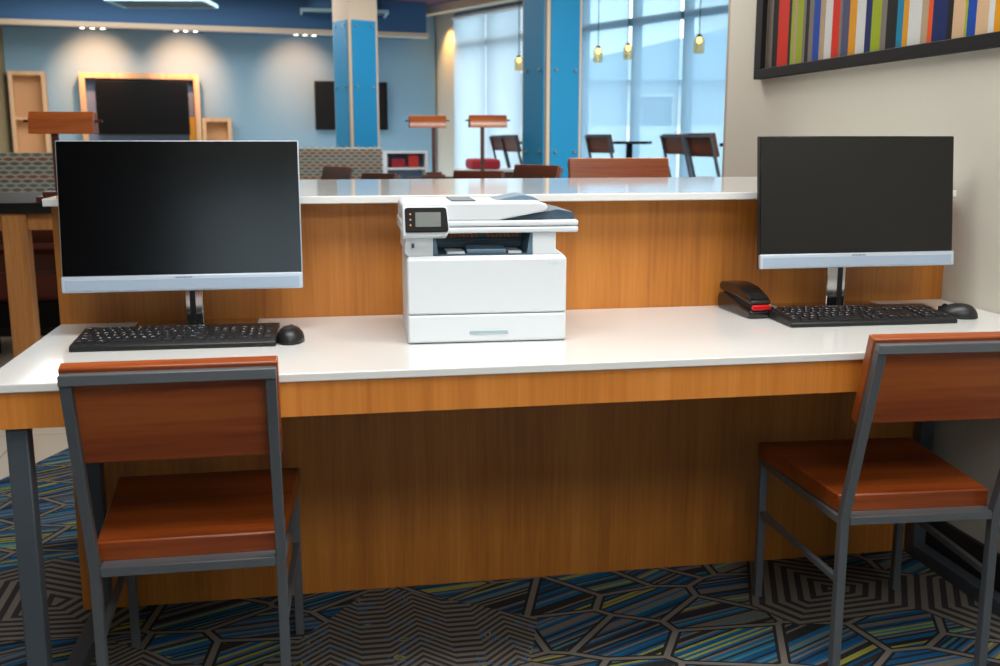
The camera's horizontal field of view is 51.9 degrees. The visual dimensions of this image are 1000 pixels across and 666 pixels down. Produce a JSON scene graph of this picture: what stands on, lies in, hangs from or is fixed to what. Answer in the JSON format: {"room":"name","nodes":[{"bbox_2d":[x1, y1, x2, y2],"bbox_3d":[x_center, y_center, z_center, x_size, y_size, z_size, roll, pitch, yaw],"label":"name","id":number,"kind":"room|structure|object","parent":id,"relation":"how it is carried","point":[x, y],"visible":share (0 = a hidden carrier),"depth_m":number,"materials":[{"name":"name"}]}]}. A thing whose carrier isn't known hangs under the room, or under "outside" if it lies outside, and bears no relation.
{"room":"hotel business center","nodes":[
{"label":"hotel business center","id":0,"kind":"room"},
{"bbox_2d":[0,26,12,152],"bbox_3d":[-4.883,-1.254,5.096,0.120,3.000,17.200,-2,11,-10],"label":"wall","id":1,"kind":"structure","parent":0,"point":[5,129],"depth_m":12.88,"materials":[{"name":"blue paint"}]},
{"bbox_2d":[0,336,67,479],"bbox_3d":[-1.826,-0.235,7.948,7.002,0.060,12.500,-2,11,-10],"label":"floor tile","id":2,"kind":"structure","parent":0,"point":[48,442],"depth_m":4.21,"materials":[{"name":"beige tile"}]},
{"bbox_2d":[0,192,52,357],"bbox_3d":[-2.114,-0.186,4.983,1.130,0.942,1.000,-2,11,-10],"label":"table","id":3,"kind":"object","parent":2,"relation":"on","point":[20,213],"visible":0.12,"depth_m":4.48,"materials":[{"name":"black wood"}]},
{"bbox_2d":[23,112,102,201],"bbox_3d":[-1.919,-0.779,4.542,0.330,0.387,0.136,-2,11,-10],"label":"table lamp","id":4,"kind":"object","parent":3,"relation":"on","point":[53,123],"visible":0.81,"depth_m":4.49,"materials":[{"name":"brown wood"}]},
{"bbox_2d":[0,230,55,353],"bbox_3d":[-2.164,-0.281,5.762,1.600,0.840,0.500,-2,11,-10],"label":"leather bench","id":5,"kind":"object","parent":2,"relation":"on","point":[43,240],"visible":0.02,"depth_m":5.46,"materials":[{"name":"brown"}]},
{"bbox_2d":[0,153,59,336],"bbox_3d":[-3.344,-0.584,6.590,1.950,1.129,0.680,-1,11,-8],"label":"banquette","id":6,"kind":"object","parent":2,"relation":"on","point":[19,172],"visible":0.02,"depth_m":6.25,"materials":[{"name":"fabric"}]},
{"bbox_2d":[0,275,58,301],"bbox_3d":[-3.344,-0.383,6.628,1.950,0.280,0.680,-1,11,-8],"label":"seat cushion","id":7,"kind":"object","parent":6,"relation":"on","point":[46,285],"depth_m":6.37,"materials":[{"name":"brown leather"}]},
{"bbox_2d":[321,166,352,179],"bbox_3d":[-1.548,-0.873,8.504,0.578,0.989,0.419,-9,14,-41],"label":"lounge chair","id":8,"kind":"object","parent":2,"relation":"on","point":[329,172],"visible":0.26,"depth_m":8.55,"materials":[{"name":"brown wood"}]},
{"bbox_2d":[299,147,382,179],"bbox_3d":[-1.877,-1.107,9.334,1.613,1.142,0.680,-2,11,-9],"label":"banquette","id":9,"kind":"object","parent":2,"relation":"on","point":[312,160],"visible":0.07,"depth_m":8.98,"materials":[{"name":"fabric"}]},
{"bbox_2d":[332,0,379,146],"bbox_3d":[-1.397,-2.183,10.043,0.359,2.995,0.359,-8,13,-36],"label":"pillar","id":10,"kind":"structure","parent":2,"relation":"on","point":[355,40],"depth_m":9.85,"materials":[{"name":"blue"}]},
{"bbox_2d":[361,172,400,178],"bbox_3d":[-0.995,-0.555,6.813,0.578,0.989,0.419,-9,14,-41],"label":"lounge chair","id":11,"kind":"object","parent":2,"relation":"on","point":[365,175],"visible":0.2,"depth_m":6.87,"materials":[{"name":"brown wood"}]},
{"bbox_2d":[383,151,427,178],"bbox_3d":[-1.229,-1.821,13.333,0.550,1.065,0.300,-3,11,-14],"label":"cubby shelf","id":12,"kind":"object","parent":2,"relation":"on","point":[407,171],"visible":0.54,"depth_m":13.33,"materials":[{"name":"white laminate"}]},
{"bbox_2d":[390,159,404,167],"bbox_3d":[-1.310,-2.177,13.179,0.180,0.110,0.100,-3,11,-16],"label":"storage box","id":13,"kind":"object","parent":12,"relation":"in","point":[394,163],"visible":1,"depth_m":13.13,"materials":[{"name":"red fabric"}]},
{"bbox_2d":[408,155,418,166],"bbox_3d":[-1.117,-2.207,13.219,0.130,0.155,0.100,-2,11,-12],"label":"storage box","id":14,"kind":"object","parent":12,"relation":"in","point":[413,160],"visible":1,"depth_m":13.17,"materials":[{"name":"red fabric"}]},
{"bbox_2d":[489,135,510,167],"bbox_3d":[0.205,-1.800,12.695,0.578,1.259,0.419,-5,12,-24],"label":"bar stool","id":15,"kind":"object","parent":2,"relation":"on","point":[495,141],"visible":0.13,"depth_m":12.56,"materials":[{"name":"brown wood"}]},
{"bbox_2d":[0,0,425,39],"bbox_3d":[-3.691,-4.119,13.281,5.400,0.400,0.950,-4,11,-19],"label":"ceiling","id":16,"kind":"structure","parent":0,"point":[403,16],"depth_m":12.90,"materials":[{"name":"blue paint"}]},
{"bbox_2d":[0,18,428,38],"bbox_3d":[-3.536,-3.823,12.929,5.430,0.060,0.150,-4,11,-19],"label":"trim","id":17,"kind":"structure","parent":16,"relation":"attached to","point":[3,21],"depth_m":12.74,"materials":[{"name":"beige"}]},
{"bbox_2d":[2,16,435,171],"bbox_3d":[-3.672,-2.939,14.045,5.762,3.000,0.141,-4,11,-19],"label":"wall","id":18,"kind":"structure","parent":0,"point":[264,84],"depth_m":13.97,"materials":[{"name":"blue paint"}]},
{"bbox_2d":[7,71,51,152],"bbox_3d":[-5.964,-2.582,13.092,0.430,1.450,0.200,-4,11,-19],"label":"wall niche","id":19,"kind":"object","parent":18,"relation":"attached to","point":[28,93],"visible":0.48,"depth_m":13.08,"materials":[{"name":"brown wood"}]},
{"bbox_2d":[15,117,27,119],"bbox_3d":[-5.962,-2.723,13.060,0.330,0.040,0.170,-4,11,-19],"label":"shelf","id":20,"kind":"object","parent":19,"relation":"attached to","point":[16,118],"depth_m":12.95,"materials":[{"name":"brown wood"}]},
{"bbox_2d":[78,72,201,140],"bbox_3d":[-4.686,-2.732,13.486,1.470,1.300,0.200,-4,11,-19],"label":"wall niche","id":21,"kind":"object","parent":18,"relation":"attached to","point":[86,79],"visible":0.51,"depth_m":13.45,"materials":[{"name":"brown wood"}]},
{"bbox_2d":[95,80,189,134],"bbox_3d":[-4.628,-2.921,13.352,1.140,0.680,0.114,-2,11,-11],"label":"television","id":22,"kind":"object","parent":21,"relation":"attached to","point":[124,107],"visible":1,"depth_m":13.30,"materials":[{"name":"black"}]},
{"bbox_2d":[201,118,232,140],"bbox_3d":[-3.802,-2.442,13.863,0.380,0.890,0.200,-4,11,-19],"label":"wall niche","id":23,"kind":"object","parent":18,"relation":"attached to","point":[213,129],"visible":0.46,"depth_m":13.86,"materials":[{"name":"brown wood"}]},
{"bbox_2d":[314,81,387,129],"bbox_3d":[-2.084,-3.180,14.405,1.020,0.660,0.114,-4,11,-19],"label":"television","id":24,"kind":"object","parent":18,"relation":"attached to","point":[324,92],"visible":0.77,"depth_m":14.26,"materials":[{"name":"black"}]},
{"bbox_2d":[384,0,457,6],"bbox_3d":[-0.989,-3.664,9.517,9.400,0.100,10.900,-2,11,-10],"label":"ceiling","id":25,"kind":"structure","parent":0,"point":[428,2],"depth_m":13.59,"materials":[{"name":"pink"}]},
{"bbox_2d":[104,0,217,8],"bbox_3d":[-3.709,-3.775,11.282,1.060,0.335,0.660,0,11,-2],"label":"ceiling light","id":26,"kind":"object","parent":25,"relation":"hanging from","point":[167,4],"visible":1,"depth_m":11.42,"materials":[{"name":"white plastic"}]},
{"bbox_2d":[300,0,388,17],"bbox_3d":[-2.002,-4.185,13.164,1.100,0.225,0.660,-2,11,-11],"label":"ceiling panel","id":27,"kind":"object","parent":25,"relation":"hanging from","point":[383,13],"visible":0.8,"depth_m":12.95,"materials":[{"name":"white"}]},
{"bbox_2d":[426,0,518,16],"bbox_3d":[0.193,-4.143,12.617,0.160,0.105,4.432,-8,13,-35],"label":"trim","id":28,"kind":"structure","parent":25,"relation":"attached to","point":[460,5],"depth_m":13.50,"materials":[{"name":"beige"}]},
{"bbox_2d":[517,0,520,62],"bbox_3d":[0.222,-3.557,11.919,0.100,1.000,0.100,-2,11,-10],"label":"pendant lamp","id":29,"kind":"object","parent":25,"relation":"hanging from","point":[518,56],"visible":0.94,"depth_m":11.96,"materials":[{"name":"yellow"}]},
{"bbox_2d":[596,6,600,53],"bbox_3d":[1.048,-3.378,10.918,0.100,0.980,0.100,-2,11,-10],"label":"pendant lamp","id":30,"kind":"object","parent":25,"relation":"hanging from","point":[597,46],"visible":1,"depth_m":10.96,"materials":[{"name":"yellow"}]},
{"bbox_2d":[626,0,630,50],"bbox_3d":[1.369,-3.394,10.920,0.100,0.950,0.100,-2,11,-10],"label":"pendant lamp","id":31,"kind":"object","parent":25,"relation":"hanging from","point":[628,43],"visible":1,"depth_m":10.96,"materials":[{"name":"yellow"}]},
{"bbox_2d":[697,0,701,42],"bbox_3d":[1.858,-3.104,9.516,0.100,1.000,0.100,-2,11,-10],"label":"pendant lamp","id":32,"kind":"object","parent":25,"relation":"hanging from","point":[699,40],"visible":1,"depth_m":9.56,"materials":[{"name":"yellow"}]},
{"bbox_2d":[454,0,522,13],"bbox_3d":[1.708,-2.426,11.320,0.160,3.000,8.100,-7,13,-34],"label":"lintel","id":33,"kind":"object","parent":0,"point":[520,0],"visible":0.11,"depth_m":13.66,"materials":[{"name":"beige paint"}]},
{"bbox_2d":[455,1,522,40],"bbox_3d":[0.056,-2.884,13.672,0.100,2.830,2.280,-7,13,-34],"label":"window","id":34,"kind":"structure","parent":33,"relation":"attached to","point":[514,3],"depth_m":13.59,"materials":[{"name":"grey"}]},
{"bbox_2d":[452,10,485,167],"bbox_3d":[-0.421,-3.000,14.179,0.059,2.710,0.803,-7,13,-34],"label":"roller shade","id":35,"kind":"object","parent":34,"relation":"attached to","point":[469,29],"visible":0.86,"depth_m":14.12,"materials":[{"name":"fabric"}]},
{"bbox_2d":[484,4,521,167],"bbox_3d":[0.042,-2.875,13.515,0.059,2.710,0.806,-7,13,-34],"label":"roller shade","id":36,"kind":"object","parent":34,"relation":"attached to","point":[503,24],"visible":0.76,"depth_m":13.40,"materials":[{"name":"fabric"}]},
{"bbox_2d":[520,3,522,158],"bbox_3d":[0.436,-2.769,12.949,0.059,2.710,0.563,-7,13,-34],"label":"roller shade","id":37,"kind":"object","parent":34,"relation":"attached to","point":[521,4],"visible":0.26,"depth_m":13.01,"materials":[{"name":"fabric"}]},
{"bbox_2d":[580,0,728,176],"bbox_3d":[2.490,-2.226,10.176,0.100,2.830,5.300,-7,13,-34],"label":"window","id":38,"kind":"structure","parent":33,"relation":"attached to","point":[690,13],"depth_m":11.40,"materials":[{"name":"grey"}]},
{"bbox_2d":[0,448,999,665],"bbox_3d":[-0.335,0.055,6.408,9.400,0.060,17.700,-2,11,-10],"label":"floor","id":39,"kind":"structure","parent":0,"point":[707,614],"depth_m":2.64,"materials":[{"name":"carpet"}]},
{"bbox_2d":[57,356,303,665],"bbox_3d":[-0.642,0.404,2.187,0.419,0.816,0.578,-2,11,-10],"label":"chair","id":40,"kind":"object","parent":39,"relation":"on","point":[137,410],"visible":1,"depth_m":1.98,"materials":[{"name":"brown wood"}]},
{"bbox_2d":[405,176,452,178],"bbox_3d":[-0.347,-0.779,8.212,0.760,0.912,0.600,-2,11,-10],"label":"table","id":41,"kind":"object","parent":39,"relation":"on","point":[446,177],"visible":0.05,"depth_m":7.97,"materials":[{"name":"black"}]},
{"bbox_2d":[405,115,448,177],"bbox_3d":[-0.572,-1.479,8.162,0.350,0.483,0.136,-2,11,-10],"label":"table lamp","id":42,"kind":"object","parent":41,"relation":"on","point":[415,121],"visible":1,"depth_m":8.11,"materials":[{"name":"brown metal"}]},
{"bbox_2d":[465,115,509,170],"bbox_3d":[-0.094,-1.449,8.004,0.350,0.483,0.136,-2,11,-10],"label":"table lamp","id":43,"kind":"object","parent":41,"relation":"on","point":[474,121],"visible":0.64,"depth_m":7.94,"materials":[{"name":"brown metal"}]},
{"bbox_2d":[435,12,454,175],"bbox_3d":[-0.791,-3.102,14.909,0.160,3.000,0.750,-7,13,-34],"label":"wall","id":44,"kind":"structure","parent":39,"relation":"on","point":[444,58],"depth_m":14.70,"materials":[{"name":"beige paint"}]},
{"bbox_2d":[453,170,504,178],"bbox_3d":[-0.241,-0.634,7.235,0.419,0.989,0.578,4,11,20],"label":"lounge chair","id":45,"kind":"object","parent":39,"relation":"on","point":[457,174],"visible":0.18,"depth_m":7.37,"materials":[{"name":"brown wood"}]},
{"bbox_2d":[452,168,513,177],"bbox_3d":[-0.074,-1.003,9.302,0.640,0.950,0.540,-2,11,-10],"label":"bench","id":46,"kind":"object","parent":39,"relation":"on","point":[508,172],"visible":0.05,"depth_m":9.00,"materials":[{"name":"white wood"}]},
{"bbox_2d":[466,158,499,169],"bbox_3d":[-0.155,-1.514,9.202,0.260,0.090,0.420,-2,11,-10],"label":"cushion","id":47,"kind":"object","parent":46,"relation":"on","point":[471,163],"visible":0.99,"depth_m":9.01,"materials":[{"name":"red fabric"}]},
{"bbox_2d":[42,177,956,609],"bbox_3d":[0.010,0.076,3.234,2.392,1.073,1.075,-2,11,-10],"label":"reception counter","id":48,"kind":"object","parent":39,"relation":"on","point":[413,498],"depth_m":2.81,"materials":[{"name":"brown wood"}]},
{"bbox_2d":[42,177,956,206],"bbox_3d":[-0.005,-0.441,3.134,2.361,0.019,1.075,-2,11,-10],"label":"countertop","id":49,"kind":"structure","parent":48,"relation":"on","point":[334,191],"depth_m":2.86,"materials":[{"name":"white stone"}]},
{"bbox_2d":[0,299,999,665],"bbox_3d":[0.144,0.374,2.502,2.390,0.760,0.656,-2,11,-10],"label":"desk","id":50,"kind":"object","parent":39,"relation":"on","point":[343,365],"visible":0.7,"depth_m":2.18,"materials":[{"name":"white laminate"}]},
{"bbox_2d":[69,322,279,351],"bbox_3d":[-0.723,0.007,2.320,0.436,0.028,0.168,-2,11,-9],"label":"keyboard","id":51,"kind":"object","parent":50,"relation":"on","point":[243,334],"visible":1,"depth_m":2.28,"materials":[{"name":"black plastic"}]},
{"bbox_2d":[55,141,302,325],"bbox_3d":[-0.746,-0.230,2.445,0.540,0.447,0.169,-2,11,-10],"label":"computer","id":52,"kind":"object","parent":50,"relation":"on","point":[191,217],"visible":0.88,"depth_m":2.38,"materials":[{"name":"silver metal"}]},
{"bbox_2d":[277,324,304,344],"bbox_3d":[-0.475,0.001,2.329,0.064,0.037,0.100,-1,11,-6],"label":"computer mouse","id":53,"kind":"object","parent":50,"relation":"on","point":[291,334],"visible":0.98,"depth_m":2.29,"materials":[{"name":"black plastic"}]},
{"bbox_2d":[397,192,577,343],"bbox_3d":[-0.036,-0.160,2.408,0.395,0.324,0.275,-1,11,-8],"label":"printer","id":54,"kind":"object","parent":50,"relation":"on","point":[475,269],"visible":1,"depth_m":2.30,"materials":[{"name":"white plastic"}]},
{"bbox_2d":[446,233,476,236],"bbox_3d":[-0.089,-0.230,2.380,0.074,0.016,0.008,-1,11,-8],"label":"vent","id":55,"kind":"object","parent":54,"relation":"attached to","point":[449,234],"depth_m":2.38,"materials":[{"name":"orange"}]},
{"bbox_2d":[433,246,531,255],"bbox_3d":[-0.045,-0.187,2.344,0.223,0.008,0.108,-1,11,-8],"label":"tray","id":56,"kind":"object","parent":54,"relation":"on","point":[437,250],"depth_m":2.30,"materials":[{"name":"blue plastic"}]},
{"bbox_2d":[486,233,517,236],"bbox_3d":[0.005,-0.233,2.393,0.074,0.016,0.008,-1,11,-8],"label":"vent","id":57,"kind":"object","parent":54,"relation":"attached to","point":[487,234],"depth_m":2.39,"materials":[{"name":"orange"}]},
{"bbox_2d":[490,192,537,199],"bbox_3d":[0.031,-0.323,2.425,0.102,0.012,0.120,-1,11,-8],"label":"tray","id":58,"kind":"object","parent":54,"relation":"on","point":[509,196],"depth_m":2.37,"materials":[{"name":"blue plastic"}]},
{"bbox_2d":[502,204,573,219],"bbox_3d":[0.068,-0.286,2.414,0.171,0.023,0.215,-1,11,-8],"label":"tray","id":59,"kind":"object","parent":54,"relation":"on","point":[552,212],"depth_m":2.31,"materials":[{"name":"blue plastic"}]},
{"bbox_2d":[718,280,770,318],"bbox_3d":[0.643,-0.092,2.711,0.060,0.079,0.210,-2,11,-12],"label":"stapler","id":60,"kind":"object","parent":50,"relation":"on","point":[746,299],"visible":1,"depth_m":2.67,"materials":[{"name":"black plastic"}]},
{"bbox_2d":[725,291,768,309],"bbox_3d":[0.644,-0.091,2.705,0.050,0.034,0.181,-2,11,-12],"label":"magazine","id":61,"kind":"object","parent":60,"relation":"on","point":[734,300],"depth_m":2.65,"materials":[{"name":"black metal"}]},
{"bbox_2d":[757,136,953,306],"bbox_3d":[0.914,-0.288,2.723,0.540,0.458,0.169,-2,11,-10],"label":"computer","id":62,"kind":"object","parent":50,"relation":"on","point":[832,203],"visible":0.88,"depth_m":2.65,"materials":[{"name":"black plastic"}]},
{"bbox_2d":[768,303,956,326],"bbox_3d":[0.911,-0.047,2.606,0.436,0.028,0.168,-2,11,-8],"label":"keyboard","id":63,"kind":"object","parent":50,"relation":"on","point":[915,313],"visible":0.99,"depth_m":2.56,"materials":[{"name":"black plastic"}]},
{"bbox_2d":[938,303,977,318],"bbox_3d":[1.175,-0.059,2.643,0.100,0.037,0.064,6,12,28],"label":"computer mouse","id":64,"kind":"object","parent":50,"relation":"on","point":[958,310],"visible":0.78,"depth_m":2.62,"materials":[{"name":"black plastic"}]},
{"bbox_2d":[499,135,521,167],"bbox_3d":[0.333,-1.556,11.401,0.578,1.259,0.419,-5,12,-24],"label":"bar stool","id":65,"kind":"object","parent":39,"relation":"on","point":[510,143],"visible":0.24,"depth_m":11.19,"materials":[{"name":"brown wood"}]},
{"bbox_2d":[512,164,562,177],"bbox_3d":[0.037,-0.464,6.146,0.578,1.059,0.419,-9,14,-41],"label":"lounge chair","id":66,"kind":"object","parent":39,"relation":"on","point":[520,171],"visible":0.2,"depth_m":6.19,"materials":[{"name":"brown wood"}]},
{"bbox_2d":[585,134,614,157],"bbox_3d":[1.194,-1.377,10.453,0.578,1.259,0.419,-7,13,-31],"label":"bar stool","id":67,"kind":"object","parent":39,"relation":"on","point":[596,143],"visible":0.23,"depth_m":10.21,"materials":[{"name":"brown wood"}]},
{"bbox_2d":[567,158,669,177],"bbox_3d":[0.550,-0.146,4.254,0.482,1.132,0.578,-2,11,-10],"label":"bar chair","id":68,"kind":"object","parent":39,"relation":"on","point":[577,167],"visible":0.13,"depth_m":4.38,"materials":[{"name":"brown wood"}]},
{"bbox_2d":[613,141,651,157],"bbox_3d":[1.394,-1.480,11.188,0.440,1.190,0.440,3,11,14],"label":"pedestal table","id":69,"kind":"object","parent":39,"relation":"on","point":[629,144],"visible":0.3,"depth_m":10.90,"materials":[{"name":"black metal"}]},
{"bbox_2d":[660,134,691,176],"bbox_3d":[1.816,-1.210,9.564,0.578,1.259,0.419,-4,11,-22],"label":"bar stool","id":70,"kind":"object","parent":39,"relation":"on","point":[671,143],"visible":0.21,"depth_m":9.36,"materials":[{"name":"brown wood"}]},
{"bbox_2d":[684,133,720,176],"bbox_3d":[1.794,-0.954,8.203,0.578,1.259,0.419,-4,11,-22],"label":"bar stool","id":71,"kind":"object","parent":39,"relation":"on","point":[697,144],"visible":0.23,"depth_m":8.00,"materials":[{"name":"brown wood"}]},
{"bbox_2d":[752,331,999,665],"bbox_3d":[0.920,0.355,2.450,0.419,0.816,0.578,-1,11,-7],"label":"office chair","id":72,"kind":"object","parent":39,"relation":"on","point":[908,377],"visible":1,"depth_m":2.31,"materials":[{"name":"brown wood"}]},
{"bbox_2d":[522,0,581,177],"bbox_3d":[0.384,-1.738,7.675,0.359,2.995,0.359,-7,13,-33],"label":"pillar","id":73,"kind":"structure","parent":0,"point":[552,29],"depth_m":7.52,"materials":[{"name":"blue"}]},
{"bbox_2d":[722,0,730,176],"bbox_3d":[2.802,-1.189,4.750,3.700,3.000,0.025,-2,11,-10],"label":"wall","id":74,"kind":"structure","parent":0,"point":[729,5],"depth_m":4.45,"materials":[{"name":"beige paint"}]},
{"bbox_2d":[724,0,999,553],"bbox_3d":[1.655,-0.500,1.089,0.160,3.000,6.920,-2,11,-10],"label":"wall","id":75,"kind":"structure","parent":0,"point":[957,95],"depth_m":2.96,"materials":[{"name":"beige paint"}]},
{"bbox_2d":[753,0,999,79],"bbox_3d":[1.196,-1.245,3.053,0.031,0.850,2.007,-2,11,-10],"label":"wall art","id":76,"kind":"object","parent":75,"relation":"attached to","point":[793,37],"visible":1,"depth_m":3.30,"materials":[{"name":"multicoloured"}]},
{"bbox_2d":[925,521,999,592],"bbox_3d":[1.570,0.913,1.340,0.014,0.130,6.920,-2,11,-10],"label":"baseboard","id":77,"kind":"structure","parent":75,"relation":"attached to","point":[975,548],"depth_m":2.88,"materials":[{"name":"black"}]},
{"label":"outside","id":78,"kind":"structure","parent":0,"visible":0},
{"bbox_3d":[26.635,-4.644,31.747,60.000,0.100,70.000,-2,11,-10],"label":"ground","id":79,"kind":"structure","parent":78,"visible":0},
{"bbox_2d":[521,0,728,125],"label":"window","id":80,"kind":"structure","parent":79,"relation":"on","point":[661,71],"depth_m":28.48,"materials":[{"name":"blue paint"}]},
{"bbox_2d":[588,126,723,176],"bbox_3d":[6.516,-3.799,22.801,18.000,1.550,0.300,1,11,6],"label":"wall","id":81,"kind":"structure","parent":79,"relation":"on","point":[703,166],"depth_m":22.91,"materials":[{"name":"white paint"}]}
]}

